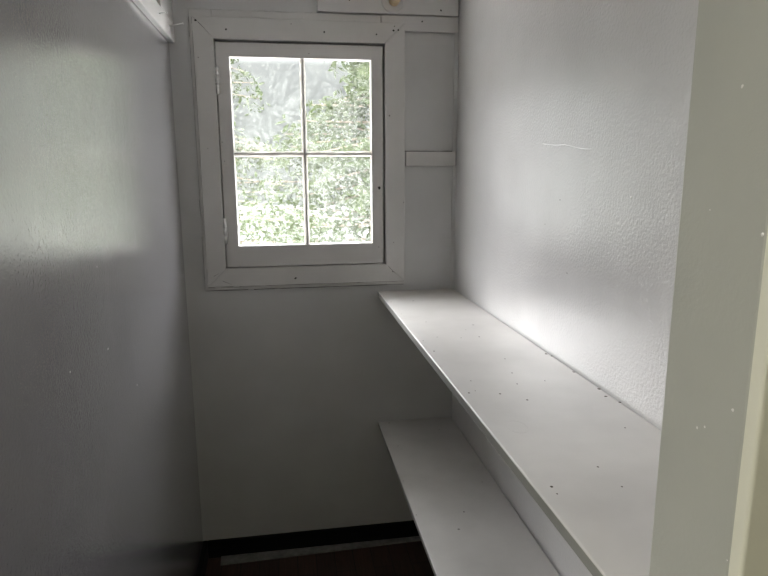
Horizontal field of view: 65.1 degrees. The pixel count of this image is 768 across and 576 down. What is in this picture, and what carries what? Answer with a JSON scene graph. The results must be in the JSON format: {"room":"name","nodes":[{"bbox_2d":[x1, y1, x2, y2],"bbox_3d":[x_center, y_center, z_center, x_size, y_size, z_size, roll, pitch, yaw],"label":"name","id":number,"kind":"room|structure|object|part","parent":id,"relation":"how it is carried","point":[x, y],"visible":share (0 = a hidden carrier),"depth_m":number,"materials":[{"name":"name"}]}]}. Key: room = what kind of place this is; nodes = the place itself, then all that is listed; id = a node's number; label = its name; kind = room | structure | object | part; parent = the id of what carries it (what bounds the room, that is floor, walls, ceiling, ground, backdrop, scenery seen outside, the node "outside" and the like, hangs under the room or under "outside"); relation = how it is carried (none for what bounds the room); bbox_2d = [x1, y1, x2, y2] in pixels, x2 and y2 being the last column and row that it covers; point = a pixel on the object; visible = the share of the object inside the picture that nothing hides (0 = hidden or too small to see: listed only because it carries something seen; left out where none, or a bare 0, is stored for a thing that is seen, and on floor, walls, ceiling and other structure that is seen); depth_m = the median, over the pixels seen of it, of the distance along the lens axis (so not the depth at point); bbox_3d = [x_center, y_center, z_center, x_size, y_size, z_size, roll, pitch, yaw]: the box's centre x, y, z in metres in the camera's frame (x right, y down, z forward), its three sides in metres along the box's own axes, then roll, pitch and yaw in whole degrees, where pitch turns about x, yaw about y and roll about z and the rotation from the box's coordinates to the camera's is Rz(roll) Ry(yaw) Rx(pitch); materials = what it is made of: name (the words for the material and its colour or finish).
{"room":"pantry","nodes":[
{"label":"pantry","id":0,"kind":"room"},
{"bbox_2d":[0,0,202,575],"bbox_3d":[-0.719,0.130,1.508,0.101,2.675,2.107,-2,11,-9],"label":"wall","id":1,"kind":"structure","parent":0,"point":[99,476],"depth_m":1.32,"materials":[{"name":"grey paint"}]},
{"bbox_2d":[196,540,208,575],"bbox_3d":[-0.688,1.359,1.972,0.022,0.085,1.671,-2,11,-9],"label":"baseboard","id":2,"kind":"structure","parent":1,"relation":"attached to","point":[203,559],"depth_m":2.66,"materials":[{"name":"black wood"}]},
{"bbox_2d":[169,0,453,540],"bbox_3d":[-0.269,-0.096,2.674,1.374,2.675,0.093,-2,11,-9],"label":"wall","id":3,"kind":"structure","parent":0,"point":[293,387],"depth_m":2.70,"materials":[{"name":"white paint"}]},
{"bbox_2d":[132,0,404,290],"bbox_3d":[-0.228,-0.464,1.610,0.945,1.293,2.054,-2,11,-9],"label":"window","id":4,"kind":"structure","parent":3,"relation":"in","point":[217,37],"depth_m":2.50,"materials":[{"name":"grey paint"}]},
{"bbox_3d":[-0.651,-0.929,1.397,0.075,0.295,1.951,-2,11,-9],"label":"nail rail","id":5,"kind":"part","parent":4,"relation":"part of","materials":[{"name":"white wood"}]},
{"bbox_3d":[-0.339,-0.564,2.533,0.672,0.940,0.038,-2,11,-9],"label":"sash","id":6,"kind":"part","parent":4,"relation":"part of","materials":[{"name":"grey paint"}]},
{"bbox_3d":[-0.343,-0.556,2.575,0.709,0.941,0.112,-2,11,-9],"label":"frame","id":7,"kind":"part","parent":4,"relation":"part of","materials":[{"name":"grey paint"}]},
{"bbox_2d":[208,520,418,557],"bbox_3d":[-0.242,1.186,2.867,1.152,0.085,0.016,-2,11,-9],"label":"baseboard","id":8,"kind":"structure","parent":3,"relation":"attached to","point":[217,548],"depth_m":2.84,"materials":[{"name":"black wood"}]},
{"bbox_2d":[317,0,458,16],"bbox_3d":[0.022,-1.240,2.443,0.591,0.243,0.025,-2,11,-9],"label":"board","id":9,"kind":"object","parent":3,"relation":"attached to","point":[435,8],"visible":1,"depth_m":2.46,"materials":[{"name":"grey paint"}]},
{"bbox_2d":[381,0,403,12],"bbox_3d":[0.036,-1.167,2.445,0.094,0.094,0.005,-2,11,-9],"label":"socket","id":10,"kind":"object","parent":9,"relation":"attached to","point":[386,5],"visible":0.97,"depth_m":2.45,"materials":[{"name":"grey paint"}]},
{"bbox_2d":[389,0,400,5],"bbox_3d":[0.197,-0.988,1.505,0.043,0.043,1.944,-2,11,-9],"label":"closet rod","id":11,"kind":"object","parent":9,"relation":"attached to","point":[392,2],"visible":1,"depth_m":2.41,"materials":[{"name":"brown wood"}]},
{"bbox_2d":[381,15,457,32],"bbox_3d":[0.149,-1.095,2.498,0.327,0.062,0.015,-2,11,-9],"label":"board","id":12,"kind":"object","parent":3,"relation":"attached to","point":[426,24],"visible":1,"depth_m":2.50,"materials":[{"name":"grey paint"}]},
{"bbox_2d":[405,151,455,165],"bbox_3d":[0.203,-0.561,2.605,0.227,0.066,0.021,-2,11,-9],"label":"batten","id":13,"kind":"object","parent":3,"relation":"attached to","point":[412,158],"visible":1,"depth_m":2.60,"materials":[{"name":"grey paint"}]},
{"bbox_2d":[450,17,458,288],"bbox_3d":[0.306,-0.709,2.601,0.019,1.449,0.007,-2,11,-9],"label":"trim","id":14,"kind":"structure","parent":3,"relation":"attached to","point":[455,74],"depth_m":2.62,"materials":[{"name":"white wood"}]},
{"bbox_2d":[205,541,433,575],"bbox_3d":[-0.114,1.739,0.467,3.800,0.100,5.100,-2,11,-9],"label":"floor","id":15,"kind":"structure","parent":0,"point":[409,558],"depth_m":2.73,"materials":[{"name":"brown wood"}]},
{"bbox_2d":[221,536,420,565],"bbox_3d":[-0.211,1.230,2.840,1.088,0.008,0.059,-2,11,-9],"label":"floor strip","id":16,"kind":"object","parent":15,"relation":"on","point":[259,556],"depth_m":2.82,"materials":[{"name":"wood"}]},
{"bbox_2d":[452,0,698,575],"bbox_3d":[0.526,0.072,1.774,0.101,2.675,1.971,-2,11,-9],"label":"wall","id":17,"kind":"structure","parent":0,"point":[573,115],"depth_m":1.57,"materials":[{"name":"grey paint"}]},
{"bbox_2d":[378,417,559,575],"bbox_3d":[0.304,0.808,1.877,0.349,0.022,1.968,-2,11,-9],"label":"wall shelf","id":18,"kind":"object","parent":17,"relation":"attached to","point":[466,525],"visible":1,"depth_m":2.08,"materials":[{"name":"grey paint"}]},
{"bbox_2d":[378,289,660,575],"bbox_3d":[0.304,0.201,1.761,0.349,0.025,1.968,-2,11,-9],"label":"wall shelf","id":19,"kind":"object","parent":17,"relation":"attached to","point":[589,462],"visible":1,"depth_m":1.24,"materials":[{"name":"grey paint"}]},
{"bbox_3d":[0.555,0.271,0.736,0.385,2.675,0.124,-2,11,-9],"label":"wall","id":20,"kind":"structure","parent":0,"visible":0},
{"bbox_2d":[649,0,767,575],"bbox_3d":[0.359,0.279,0.701,0.013,2.675,0.132,-2,11,-9],"label":"trim","id":21,"kind":"structure","parent":20,"relation":"attached to","point":[723,225],"depth_m":0.64,"materials":[{"name":"white paint"}]},
{"bbox_2d":[728,231,767,575],"bbox_3d":[0.430,0.290,0.643,0.129,2.675,0.024,-2,11,-9],"label":"trim","id":22,"kind":"structure","parent":20,"relation":"attached to","point":[749,546],"depth_m":0.60,"materials":[{"name":"beige paint"}]},
{"label":"outside","id":23,"kind":"structure","parent":0,"visible":0},
{"bbox_2d":[238,204,367,244],"bbox_3d":[-3.838,-2.100,23.563,60.000,0.100,42.300,-2,11,-9],"label":"ground","id":24,"kind":"structure","parent":23,"point":[241,207],"depth_m":28.02,"materials":[{"name":"green plant"}]},
{"bbox_2d":[230,58,303,244],"bbox_3d":[-3.651,-2.883,12.624,4.967,5.964,4.458,2,11,11],"label":"tree","id":25,"kind":"object","parent":24,"relation":"on","point":[245,220],"visible":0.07,"depth_m":12.71,"materials":[{"name":"green plant"}]},
{"bbox_2d":[239,61,370,244],"bbox_3d":[-0.356,-1.454,8.567,4.850,4.770,4.105,4,12,22],"label":"tree","id":26,"kind":"object","parent":24,"relation":"on","point":[357,167],"visible":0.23,"depth_m":8.15,"materials":[{"name":"green plant"}]}
]}

